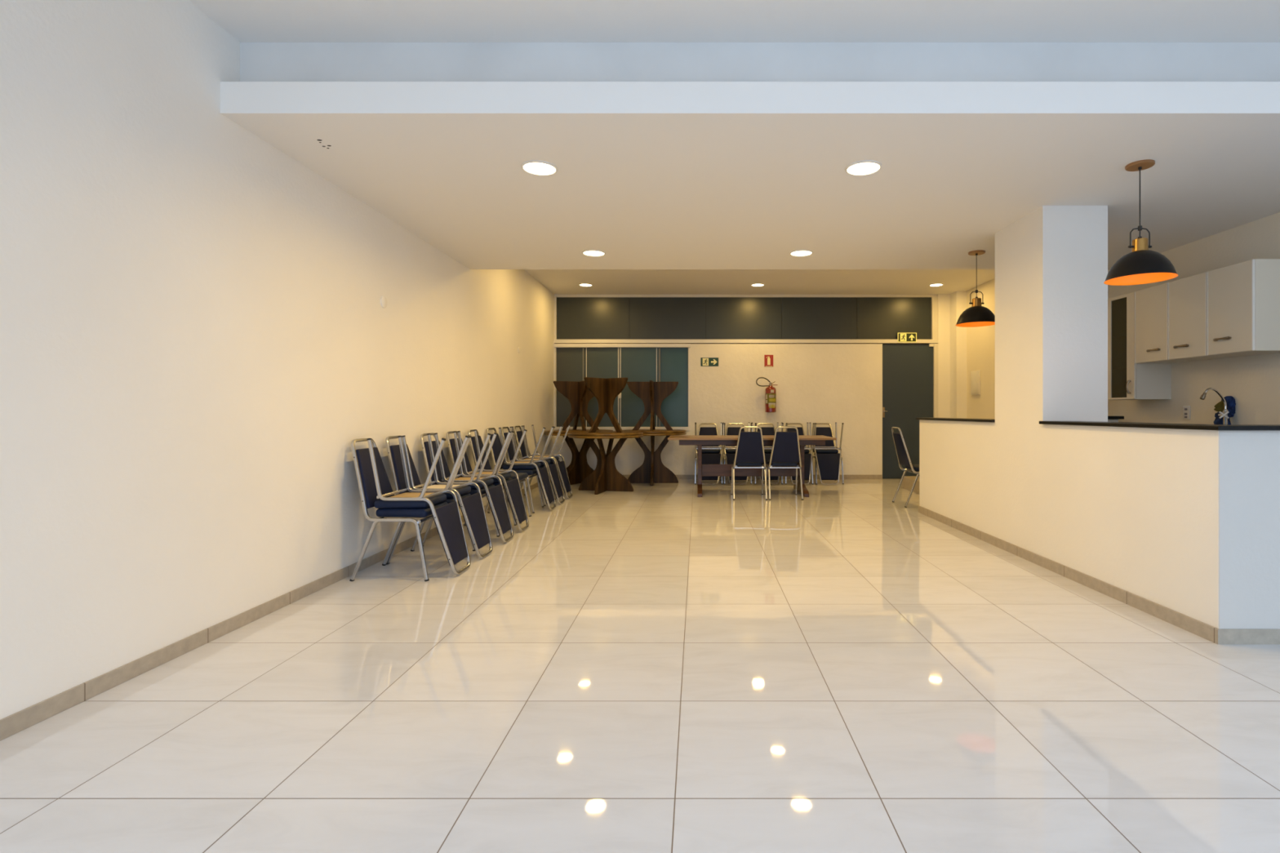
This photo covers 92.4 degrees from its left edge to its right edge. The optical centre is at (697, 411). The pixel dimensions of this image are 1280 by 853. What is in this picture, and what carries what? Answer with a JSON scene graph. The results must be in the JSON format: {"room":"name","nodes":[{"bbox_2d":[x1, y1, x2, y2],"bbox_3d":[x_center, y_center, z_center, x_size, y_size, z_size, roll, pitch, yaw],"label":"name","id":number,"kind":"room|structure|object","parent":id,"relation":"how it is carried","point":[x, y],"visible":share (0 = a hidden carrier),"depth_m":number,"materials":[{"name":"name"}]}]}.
{"room":"event hall","nodes":[
{"label":"event hall","id":0,"kind":"room"},
{"bbox_2d":[0,0,554,719],"bbox_3d":[-2.475,-0.520,3.700,0.150,3.300,13.400,0,0,0],"label":"wall","id":1,"kind":"structure","parent":0,"point":[197,339],"depth_m":2.83,"materials":[{"name":"paint"}]},
{"bbox_2d":[0,482,540,741],"bbox_3d":[-2.395,1.095,3.605,0.010,0.070,13.210,0,0,0],"label":"baseboard","id":2,"kind":"structure","parent":1,"relation":"attached to","point":[11,725],"depth_m":2.75,"materials":[{"name":"tile"}]},
{"bbox_2d":[380,296,387,308],"bbox_3d":[-2.394,-0.835,4.670,0.011,0.090,0.090,0,0,0],"label":"cover plate","id":3,"kind":"object","parent":1,"relation":"attached to","point":[384,302],"visible":1,"depth_m":4.66,"materials":[{"name":"paint"}]},
{"bbox_2d":[220,81,1279,113],"bbox_3d":[2.300,-1.579,3.139,9.400,0.159,0.131,0,0,0],"label":"ceiling beam","id":4,"kind":"structure","parent":1,"relation":"attached to","point":[236,97],"depth_m":3.07,"materials":[{"name":"white paint"}]},
{"bbox_2d":[0,478,1279,852],"bbox_3d":[2.150,1.180,3.900,9.700,0.100,13.800,0,0,0],"label":"floor","id":5,"kind":"structure","parent":0,"point":[658,668],"depth_m":2.28,"materials":[{"name":"tile"}]},
{"bbox_2d":[349,437,447,581],"bbox_3d":[-2.078,0.661,4.283,0.569,0.947,0.440,0,0,0],"label":"banquet chair","id":6,"kind":"object","parent":5,"relation":"on","point":[362,457],"visible":0.7,"depth_m":4.13,"materials":[{"name":"blue fabric"}]},
{"bbox_2d":[366,435,470,575],"bbox_3d":[-1.917,0.649,4.283,0.569,0.947,0.440,0,0,0],"label":"banquet chair","id":7,"kind":"object","parent":6,"relation":"on","point":[447,519],"visible":1,"depth_m":4.20,"materials":[{"name":"blue fabric"}]},
{"bbox_2d":[385,435,475,564],"bbox_3d":[-2.078,0.661,4.742,0.569,0.947,0.440,0,0,-1],"label":"banquet chair","id":8,"kind":"object","parent":5,"relation":"on","point":[393,451],"visible":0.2,"depth_m":4.62,"materials":[{"name":"silver metal"}]},
{"bbox_2d":[401,433,492,558],"bbox_3d":[-1.917,0.649,4.756,0.569,0.947,0.440,0,0,1],"label":"banquet chair","id":9,"kind":"object","parent":8,"relation":"on","point":[472,507],"visible":0.84,"depth_m":4.72,"materials":[{"name":"silver metal"}]},
{"bbox_2d":[420,432,499,546],"bbox_3d":[-2.078,0.661,5.322,0.569,0.947,0.440,0,0,1],"label":"banquet chair","id":10,"kind":"object","parent":5,"relation":"on","point":[425,446],"visible":0.17,"depth_m":5.21,"materials":[{"name":"silver metal"}]},
{"bbox_2d":[434,431,513,542],"bbox_3d":[-1.917,0.649,5.315,0.569,0.947,0.440,0,0,-1],"label":"banquet chair","id":11,"kind":"object","parent":10,"relation":"on","point":[495,495],"visible":0.93,"depth_m":5.26,"materials":[{"name":"silver metal"}]},
{"bbox_2d":[445,431,516,525],"bbox_3d":[-2.078,0.661,5.855,0.569,0.947,0.440,0,0,-1],"label":"banquet chair","id":12,"kind":"object","parent":5,"relation":"on","point":[451,444],"visible":0.16,"depth_m":5.74,"materials":[{"name":"silver metal"}]},
{"bbox_2d":[457,429,528,531],"bbox_3d":[-1.917,0.649,5.808,0.569,0.947,0.440,0,0,0],"label":"banquet chair","id":13,"kind":"object","parent":12,"relation":"on","point":[513,487],"visible":0.75,"depth_m":5.76,"materials":[{"name":"silver metal"}]},
{"bbox_2d":[467,429,531,523],"bbox_3d":[-2.068,0.661,6.366,0.569,0.947,0.440,0,0,-2],"label":"banquet chair","id":14,"kind":"object","parent":5,"relation":"on","point":[522,476],"visible":0.41,"depth_m":6.37,"materials":[{"name":"silver metal"}]},
{"bbox_2d":[486,427,544,513],"bbox_3d":[-2.098,0.661,7.008,0.569,0.947,0.440,0,0,0],"label":"banquet chair","id":15,"kind":"object","parent":5,"relation":"on","point":[496,448],"visible":0.46,"depth_m":6.88,"materials":[{"name":"silver metal"}]},
{"bbox_2d":[498,426,555,510],"bbox_3d":[-1.937,0.649,7.031,0.569,0.947,0.440,0,0,0],"label":"banquet chair","id":16,"kind":"object","parent":15,"relation":"on","point":[543,475],"visible":0.94,"depth_m":6.91,"materials":[{"name":"silver metal"}]},
{"bbox_2d":[501,426,551,506],"bbox_3d":[-2.098,0.661,7.518,0.569,0.947,0.440,0,0,0],"label":"banquet chair","id":17,"kind":"object","parent":5,"relation":"on","point":[510,452],"visible":0.15,"depth_m":7.38,"materials":[{"name":"silver metal"}]},
{"bbox_2d":[511,425,564,503],"bbox_3d":[-1.937,0.649,7.493,0.569,0.947,0.440,0,0,0],"label":"banquet chair","id":18,"kind":"object","parent":17,"relation":"on","point":[553,474],"visible":0.82,"depth_m":7.49,"materials":[{"name":"silver metal"}]},
{"bbox_2d":[513,425,559,499],"bbox_3d":[-2.098,0.661,8.030,0.569,0.947,0.440,0,0,-1],"label":"banquet chair","id":19,"kind":"object","parent":5,"relation":"on","point":[518,434],"visible":0.25,"depth_m":7.90,"materials":[{"name":"silver metal"}]},
{"bbox_2d":[523,424,572,498],"bbox_3d":[-1.937,0.649,7.965,0.569,0.947,0.440,0,0,0],"label":"banquet chair","id":20,"kind":"object","parent":19,"relation":"on","point":[562,468],"visible":0.78,"depth_m":7.95,"materials":[{"name":"silver metal"}]},
{"bbox_2d":[544,432,595,484],"bbox_3d":[-1.862,0.730,9.620,1.060,0.800,1.060,0,0,24],"label":"round table","id":21,"kind":"object","parent":5,"relation":"on","point":[579,468],"visible":0.52,"depth_m":9.54,"materials":[{"name":"brown wood"}]},
{"bbox_2d":[544,380,613,433],"bbox_3d":[-1.862,-0.070,9.620,1.060,0.800,1.060,0,0,-27],"label":"round table","id":22,"kind":"object","parent":21,"relation":"on","point":[577,393],"visible":0.77,"depth_m":9.54,"materials":[{"name":"brown wood"}]},
{"bbox_2d":[568,435,643,494],"bbox_3d":[-1.305,0.730,8.700,1.060,0.800,1.060,0,0,11],"label":"round table","id":23,"kind":"object","parent":5,"relation":"on","point":[606,477],"visible":0.9,"depth_m":8.65,"materials":[{"name":"brown wood"}]},
{"bbox_2d":[568,377,643,435],"bbox_3d":[-1.305,-0.070,8.700,1.060,0.800,1.060,0,0,36],"label":"round table","id":24,"kind":"object","parent":23,"relation":"on","point":[605,390],"visible":1,"depth_m":8.57,"materials":[{"name":"brown wood"}]},
{"bbox_2d":[627,432,686,485],"bbox_3d":[-0.710,0.730,9.660,1.060,0.800,1.060,0,0,-2],"label":"round table","id":25,"kind":"object","parent":5,"relation":"on","point":[652,470],"visible":0.74,"depth_m":9.64,"materials":[{"name":"brown wood"}]},
{"bbox_2d":[622,380,686,433],"bbox_3d":[-0.710,-0.070,9.660,1.060,0.800,1.060,0,0,0],"label":"round table","id":26,"kind":"object","parent":25,"relation":"on","point":[652,394],"visible":0.92,"depth_m":9.64,"materials":[{"name":"brown wood"}]},
{"bbox_2d":[694,422,722,484],"bbox_3d":[0.172,0.661,9.773,0.440,0.947,0.569,0,0,0],"label":"banquet chair","id":27,"kind":"object","parent":5,"relation":"on","point":[702,430],"visible":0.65,"depth_m":9.98,"materials":[{"name":"silver metal"}]},
{"bbox_2d":[694,422,723,484],"bbox_3d":[0.177,0.649,9.612,0.440,0.947,0.569,0,0,0],"label":"banquet chair","id":28,"kind":"object","parent":5,"relation":"on","point":[707,459],"visible":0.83,"depth_m":9.43,"materials":[{"name":"fabric"}]},
{"bbox_2d":[722,422,751,484],"bbox_3d":[0.626,0.661,9.773,0.440,0.947,0.569,0,0,0],"label":"banquet chair","id":29,"kind":"object","parent":5,"relation":"on","point":[730,430],"visible":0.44,"depth_m":9.98,"materials":[{"name":"fabric"}]},
{"bbox_2d":[723,422,752,484],"bbox_3d":[0.623,0.649,9.612,0.440,0.947,0.569,0,0,0],"label":"banquet chair","id":30,"kind":"object","parent":5,"relation":"on","point":[730,458],"visible":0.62,"depth_m":9.43,"materials":[{"name":"silver metal"}]},
{"bbox_2d":[730,426,767,500],"bbox_3d":[0.673,0.661,8.027,0.440,0.947,0.569,0,0,0],"label":"banquet chair","id":31,"kind":"object","parent":5,"relation":"on","point":[749,451],"visible":1,"depth_m":7.84,"materials":[{"name":"fabric"}]},
{"bbox_2d":[667,435,836,497],"bbox_3d":[0.720,0.740,8.510,2.230,0.780,0.909,0,0,0],"label":"dining table","id":32,"kind":"object","parent":5,"relation":"on","point":[700,440],"visible":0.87,"depth_m":8.40,"materials":[{"name":"brown wood"}]},
{"bbox_2d":[751,422,783,484],"bbox_3d":[1.095,0.649,9.613,0.440,0.947,0.569,0,0,-1],"label":"banquet chair","id":33,"kind":"object","parent":5,"relation":"on","point":[767,456],"visible":0.29,"depth_m":9.41,"materials":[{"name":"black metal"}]},
{"bbox_2d":[752,422,782,484],"bbox_3d":[1.111,0.661,9.773,0.440,0.947,0.569,0,0,1],"label":"banquet chair","id":34,"kind":"object","parent":5,"relation":"on","point":[766,430],"visible":0.23,"depth_m":9.98,"materials":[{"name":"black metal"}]},
{"bbox_2d":[764,426,803,500],"bbox_3d":[1.130,0.661,8.017,0.440,0.947,0.569,0,0,0],"label":"banquet chair","id":35,"kind":"object","parent":5,"relation":"on","point":[785,451],"visible":0.99,"depth_m":7.82,"materials":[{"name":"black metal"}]},
{"bbox_2d":[781,422,814,484],"bbox_3d":[1.574,0.649,9.612,0.440,0.947,0.569,0,0,-1],"label":"banquet chair","id":36,"kind":"object","parent":5,"relation":"on","point":[807,457],"visible":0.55,"depth_m":9.41,"materials":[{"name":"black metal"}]},
{"bbox_2d":[784,422,813,484],"bbox_3d":[1.583,0.661,9.773,0.440,0.947,0.569,0,0,1],"label":"banquet chair","id":37,"kind":"object","parent":5,"relation":"on","point":[801,431],"visible":0.31,"depth_m":9.98,"materials":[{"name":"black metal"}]},
{"bbox_2d":[808,422,843,484],"bbox_3d":[2.025,0.649,9.612,0.440,0.947,0.569,0,0,1],"label":"banquet chair","id":38,"kind":"object","parent":5,"relation":"on","point":[828,465],"visible":0.88,"depth_m":9.42,"materials":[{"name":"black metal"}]},
{"bbox_2d":[809,422,844,484],"bbox_3d":[2.052,0.661,9.773,0.440,0.947,0.569,0,0,-1],"label":"banquet chair","id":39,"kind":"object","parent":5,"relation":"on","point":[824,431],"visible":0.59,"depth_m":9.94,"materials":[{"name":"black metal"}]},
{"bbox_2d":[891,426,919,507],"bbox_3d":[2.667,0.661,7.408,0.569,0.947,0.440,0,0,-2],"label":"banquet chair","id":40,"kind":"object","parent":5,"relation":"on","point":[904,458],"visible":0.64,"depth_m":7.35,"materials":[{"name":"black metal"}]},
{"bbox_2d":[902,475,919,493],"bbox_3d":[3.623,1.045,8.410,1.185,0.170,1.320,0,0,0],"label":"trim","id":41,"kind":"structure","parent":5,"relation":"on","point":[908,482],"depth_m":8.76,"materials":[{"name":"tile"}]},
{"bbox_2d":[1107,416,1124,422],"bbox_3d":[3.785,0.588,6.223,0.710,1.085,0.585,0,0,0],"label":"countertop","id":42,"kind":"structure","parent":5,"relation":"on","point":[1110,419],"depth_m":5.93,"materials":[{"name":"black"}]},
{"bbox_3d":[4.074,0.680,4.650,0.602,0.900,2.420,0,0,0],"label":"countertop","id":43,"kind":"structure","parent":5,"relation":"on","visible":0},
{"bbox_2d":[1200,387,1229,424],"bbox_3d":[4.161,0.020,4.908,0.230,0.421,0.080,0,0,0],"label":"kitchen faucet","id":44,"kind":"object","parent":43,"relation":"on","point":[1224,414],"visible":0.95,"depth_m":4.91,"materials":[{"name":"silver metal"}]},
{"bbox_2d":[1213,400,1223,412],"bbox_3d":[4.241,-0.044,4.965,0.091,0.099,0.024,0,0,0],"label":"sponge","id":45,"kind":"object","parent":44,"relation":"hanging from","point":[1219,406],"visible":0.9,"depth_m":4.96,"materials":[{"name":"yellow"}]},
{"bbox_2d":[1213,395,1235,424],"bbox_3d":[4.321,0.051,5.005,0.162,0.356,0.079,0,0,0],"label":"rag","id":46,"kind":"object","parent":43,"relation":"on","point":[1230,401],"visible":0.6,"depth_m":4.98,"materials":[{"name":"blue fabric"}]},
{"bbox_2d":[187,0,1279,42],"bbox_3d":[2.300,-2.011,0.907,9.400,0.150,4.615,0,0,0],"label":"ceiling","id":47,"kind":"structure","parent":0,"point":[246,20],"depth_m":3.03,"materials":[{"name":"white paint"}]},
{"bbox_2d":[221,113,1279,269],"bbox_3d":[2.300,-1.793,4.767,9.400,0.586,3.378,0,0,0],"label":"ceiling","id":48,"kind":"structure","parent":0,"point":[646,191],"depth_m":3.95,"materials":[{"name":"white paint"}]},
{"bbox_2d":[520,160,557,175],"bbox_3d":[-0.972,-1.496,3.760,0.220,0.009,0.220,0,0,0],"label":"recessed light","id":49,"kind":"object","parent":48,"relation":"in","point":[534,166],"visible":1,"depth_m":3.75,"materials":[{"name":"white plastic"}]},
{"bbox_2d":[582,249,605,256],"bbox_3d":[-0.980,-1.496,5.775,0.220,0.009,0.220,0,0,0],"label":"recessed light","id":50,"kind":"object","parent":48,"relation":"in","point":[587,252],"visible":1,"depth_m":5.75,"materials":[{"name":"white plastic"}]},
{"bbox_2d":[583,250,604,255],"bbox_3d":[-0.980,-1.496,5.775,0.192,0.001,0.192,0,0,0],"label":"diffuser","id":51,"kind":"object","parent":50,"relation":"attached to","point":[592,252],"depth_m":5.78,"materials":[{"name":"white plastic"}]},
{"bbox_2d":[789,249,813,256],"bbox_3d":[0.980,-1.496,5.775,0.220,0.009,0.220,0,0,0],"label":"recessed light","id":52,"kind":"object","parent":48,"relation":"in","point":[797,252],"visible":1,"depth_m":5.75,"materials":[{"name":"white plastic"}]},
{"bbox_2d":[791,250,811,255],"bbox_3d":[0.980,-1.496,5.775,0.192,0.001,0.192,0,0,0],"label":"diffuser","id":53,"kind":"object","parent":52,"relation":"attached to","point":[802,252],"depth_m":5.78,"materials":[{"name":"white plastic"}]},
{"bbox_2d":[844,160,882,175],"bbox_3d":[1.020,-1.496,3.760,0.220,0.009,0.220,0,0,0],"label":"recessed light","id":54,"kind":"object","parent":48,"relation":"in","point":[867,166],"visible":1,"depth_m":3.75,"materials":[{"name":"white plastic"}]},
{"bbox_2d":[847,162,879,174],"bbox_3d":[1.020,-1.496,3.760,0.192,0.001,0.192,0,0,0],"label":"diffuser","id":55,"kind":"object","parent":54,"relation":"attached to","point":[865,167],"depth_m":3.76,"materials":[{"name":"white plastic"}]},
{"bbox_2d":[955,249,995,327],"bbox_3d":[2.625,-1.159,5.750,0.366,0.681,0.366,0,0,0],"label":"pendant lamp","id":56,"kind":"object","parent":48,"relation":"hanging from","point":[977,315],"visible":0.93,"depth_m":5.70,"materials":[{"name":"black metal"}]},
{"bbox_2d":[1103,159,1177,285],"bbox_3d":[2.685,-1.151,3.710,0.366,0.698,0.366,0,0,0],"label":"pendant lamp","id":57,"kind":"object","parent":48,"relation":"hanging from","point":[1142,265],"visible":1,"depth_m":3.67,"materials":[{"name":"black metal"}]},
{"bbox_2d":[554,293,950,475],"bbox_3d":[0.925,-0.415,10.285,6.650,3.090,0.150,0,0,0],"label":"wall","id":58,"kind":"structure","parent":0,"point":[832,384],"depth_m":10.21,"materials":[{"name":"paint"}]},
{"bbox_2d":[553,343,690,431],"bbox_3d":[-1.258,-0.404,10.223,2.285,1.448,0.095,0,0,0],"label":"window","id":59,"kind":"structure","parent":58,"relation":"in","point":[637,362],"depth_m":10.23,"materials":[{"name":"glass"}]},
{"bbox_2d":[700,357,718,366],"bbox_3d":[0.202,-0.827,10.206,0.296,0.142,0.006,0,0,0],"label":"exit sign","id":60,"kind":"object","parent":58,"relation":"attached to","point":[704,362],"visible":1,"depth_m":10.21,"materials":[{"name":"teal plastic"}]},
{"bbox_2d":[554,294,937,343],"bbox_3d":[0.810,-1.551,10.245,6.420,0.818,0.080,0,0,0],"label":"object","id":61,"kind":"structure","parent":58,"relation":"in","point":[578,318],"depth_m":10.26,"materials":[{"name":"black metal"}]},
{"bbox_2d":[897,333,916,342],"bbox_3d":[3.498,-1.236,10.200,0.318,0.158,0.006,0,0,0],"label":"exit sign","id":62,"kind":"object","parent":61,"relation":"attached to","point":[902,337],"visible":1,"depth_m":10.20,"materials":[{"name":"yellow plastic"}]},
{"bbox_2d":[622,475,882,479],"bbox_3d":[0.340,1.093,10.204,5.480,0.073,0.012,0,0,0],"label":"baseboard","id":63,"kind":"structure","parent":58,"relation":"attached to","point":[678,477],"depth_m":10.20,"materials":[{"name":"tile"}]},
{"bbox_2d":[755,377,777,412],"bbox_3d":[1.148,-0.276,10.065,0.319,0.578,0.206,0,0,-32],"label":"fire extinguisher","id":64,"kind":"object","parent":58,"relation":"attached to","point":[770,392],"visible":1,"depth_m":10.02,"materials":[{"name":"red metal"}]},
{"bbox_2d":[764,355,773,366],"bbox_3d":[1.190,-0.846,10.206,0.148,0.199,0.006,0,0,0],"label":"sign","id":65,"kind":"object","parent":58,"relation":"attached to","point":[768,359],"visible":1,"depth_m":10.21,"materials":[{"name":"red plastic"}]},
{"bbox_2d":[881,343,882,475],"bbox_3d":[3.084,-0.001,10.259,0.008,2.262,0.102,0,0,0],"label":"trim","id":66,"kind":"structure","parent":58,"relation":"attached to","point":[882,344],"depth_m":10.21,"materials":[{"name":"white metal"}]},
{"bbox_2d":[524,269,995,294],"bbox_3d":[1.150,-2.035,8.428,7.100,0.150,3.944,0,0,0],"label":"ceiling","id":67,"kind":"structure","parent":0,"point":[558,282],"depth_m":9.25,"materials":[{"name":"white paint"}]},
{"bbox_2d":[578,283,592,286],"bbox_3d":[-1.730,-1.956,9.450,0.208,0.009,0.208,0,0,0],"label":"recessed light","id":68,"kind":"object","parent":67,"relation":"in","point":[580,284],"visible":1,"depth_m":9.44,"materials":[{"name":"white plastic"}]},
{"bbox_2d":[580,284,591,286],"bbox_3d":[-1.730,-1.956,9.450,0.180,0.001,0.180,0,0,0],"label":"diffuser","id":69,"kind":"object","parent":68,"relation":"attached to","point":[585,285],"depth_m":9.47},
{"bbox_2d":[751,283,764,286],"bbox_3d":[0.930,-1.956,9.450,0.208,0.009,0.208,0,0,0],"label":"recessed light","id":70,"kind":"object","parent":67,"relation":"in","point":[753,284],"visible":1,"depth_m":9.43,"materials":[{"name":"white plastic"}]},
{"bbox_2d":[751,284,763,286],"bbox_3d":[0.930,-1.956,9.450,0.180,0.001,0.180,0,0,0],"label":"diffuser","id":71,"kind":"object","parent":70,"relation":"attached to","point":[756,285],"depth_m":9.47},
{"bbox_2d":[928,283,943,286],"bbox_3d":[3.690,-1.956,9.450,0.208,0.009,0.208,0,0,0],"label":"recessed light","id":72,"kind":"object","parent":67,"relation":"in","point":[934,284],"visible":1,"depth_m":9.44,"materials":[{"name":"white plastic"}]},
{"bbox_2d":[240,42,1279,81],"bbox_3d":[2.300,-1.798,3.210,9.400,0.276,0.010,0,0,0],"label":"ceiling beam","id":73,"kind":"structure","parent":0,"point":[259,61],"depth_m":3.21,"materials":[{"name":"paint"}]},
{"bbox_2d":[882,343,928,344],"bbox_3d":[3.550,-0.410,10.340,0.940,3.100,0.140,0,0,0],"label":"wall","id":74,"kind":"structure","parent":0,"point":[882,344],"depth_m":10.27,"materials":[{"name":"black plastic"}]},
{"bbox_2d":[882,343,937,478],"bbox_3d":[3.555,-0.004,10.231,0.933,2.269,0.083,0,0,-2],"label":"door","id":75,"kind":"structure","parent":74,"relation":"in","point":[909,371],"depth_m":10.25,"materials":[{"name":"wood"}]},
{"bbox_2d":[950,291,966,417],"bbox_3d":[4.298,-0.415,10.080,0.165,3.090,0.260,0,0,0],"label":"wall","id":76,"kind":"structure","parent":0,"point":[957,299],"depth_m":9.95,"materials":[{"name":"paint"}]},
{"bbox_2d":[995,205,1107,423],"bbox_3d":[2.749,-0.704,4.806,0.482,1.592,0.702,0,0,0],"label":"column","id":77,"kind":"structure","parent":0,"point":[1051,262],"depth_m":4.46,"materials":[{"name":"paint"}]},
{"bbox_2d":[919,419,1218,628],"bbox_3d":[4.494,0.611,4.912,4.013,1.038,3.875,0,0,0],"label":"wall","id":78,"kind":"structure","parent":0,"point":[1133,510],"depth_m":3.87,"materials":[{"name":"paint"}]},
{"bbox_2d":[915,417,995,422],"bbox_3d":[2.602,0.081,6.022,0.291,0.022,1.725,0,0,0],"label":"countertop","id":79,"kind":"structure","parent":78,"relation":"on","point":[926,419],"depth_m":5.80,"materials":[{"name":"black stone"}]},
{"bbox_2d":[918,505,1279,644],"bbox_3d":[4.487,1.093,4.912,4.025,0.073,3.899,0,0,0],"label":"baseboard","id":80,"kind":"structure","parent":78,"relation":"attached to","point":[1218,636],"depth_m":3.51,"materials":[{"name":"tile"}]},
{"bbox_2d":[1039,421,1279,430],"bbox_3d":[4.493,0.081,3.697,4.013,0.022,1.515,0,0,0],"label":"countertop","id":81,"kind":"structure","parent":78,"relation":"on","point":[1155,425],"depth_m":3.25,"materials":[{"name":"black stone"}]},
{"bbox_2d":[1218,430,1279,628],"bbox_3d":[4.519,0.586,2.973,3.963,0.988,0.004,0,0,0],"label":"wall","id":82,"kind":"structure","parent":78,"relation":"attached to","point":[1249,460],"depth_m":2.97,"materials":[{"name":"grey paint"}]},
{"bbox_2d":[1107,269,1108,416],"bbox_3d":[3.815,-0.415,6.595,1.130,3.090,0.150,0,0,0],"label":"wall","id":83,"kind":"structure","parent":0,"point":[1108,269],"depth_m":6.52,"materials":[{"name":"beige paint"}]},
{"bbox_2d":[966,212,1279,424],"bbox_3d":[4.455,-0.520,6.900,0.150,3.300,7.000,0,0,0],"label":"wall","id":84,"kind":"structure","parent":0,"point":[1253,381],"depth_m":5.31,"materials":[{"name":"beige paint"}]},
{"bbox_2d":[970,369,980,395],"bbox_3d":[4.363,-0.450,9.600,0.034,0.380,0.290,0,0,0],"label":"electrical panel","id":85,"kind":"object","parent":84,"relation":"attached to","point":[975,375],"visible":1,"depth_m":9.56,"materials":[{"name":"white plastic"}]},
{"bbox_2d":[1107,292,1171,399],"bbox_3d":[4.192,-0.612,5.862,0.376,0.997,0.416,0,0,0],"label":"upper cabinet","id":86,"kind":"object","parent":84,"relation":"attached to","point":[1127,380],"visible":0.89,"depth_m":5.74,"materials":[{"name":"beige"}]},
{"bbox_2d":[1112,332,1126,336],"bbox_3d":[4.225,-0.750,5.862,0.290,0.015,0.386,0,0,0],"label":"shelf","id":87,"kind":"object","parent":86,"relation":"attached to","point":[1114,334],"depth_m":5.96,"materials":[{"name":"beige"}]},
{"bbox_2d":[1112,366,1126,369],"bbox_3d":[4.225,-0.420,5.862,0.290,0.015,0.386,0,0,0],"label":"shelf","id":88,"kind":"object","parent":86,"relation":"attached to","point":[1113,367],"depth_m":5.98,"materials":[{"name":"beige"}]},
{"bbox_2d":[1182,405,1190,419],"bbox_3d":[4.373,0.012,5.470,0.013,0.124,0.080,0,0,0],"label":"wall socket","id":89,"kind":"object","parent":84,"relation":"attached to","point":[1186,409],"visible":1,"depth_m":5.46,"materials":[{"name":"white plastic"}]},
{"bbox_2d":[1134,271,1243,363],"bbox_3d":[4.192,-0.776,5.253,0.376,0.667,0.797,0,0,0],"label":"upper cabinet","id":90,"kind":"object","parent":84,"relation":"attached to","point":[1171,317],"visible":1,"depth_m":5.22,"materials":[{"name":"beige"}]},
{"bbox_2d":[1206,258,1279,355],"bbox_3d":[4.192,-0.776,4.649,0.376,0.667,0.402,0,0,0],"label":"upper cabinet","id":91,"kind":"object","parent":84,"relation":"attached to","point":[1243,298],"visible":1,"depth_m":4.53,"materials":[{"name":"beige"}]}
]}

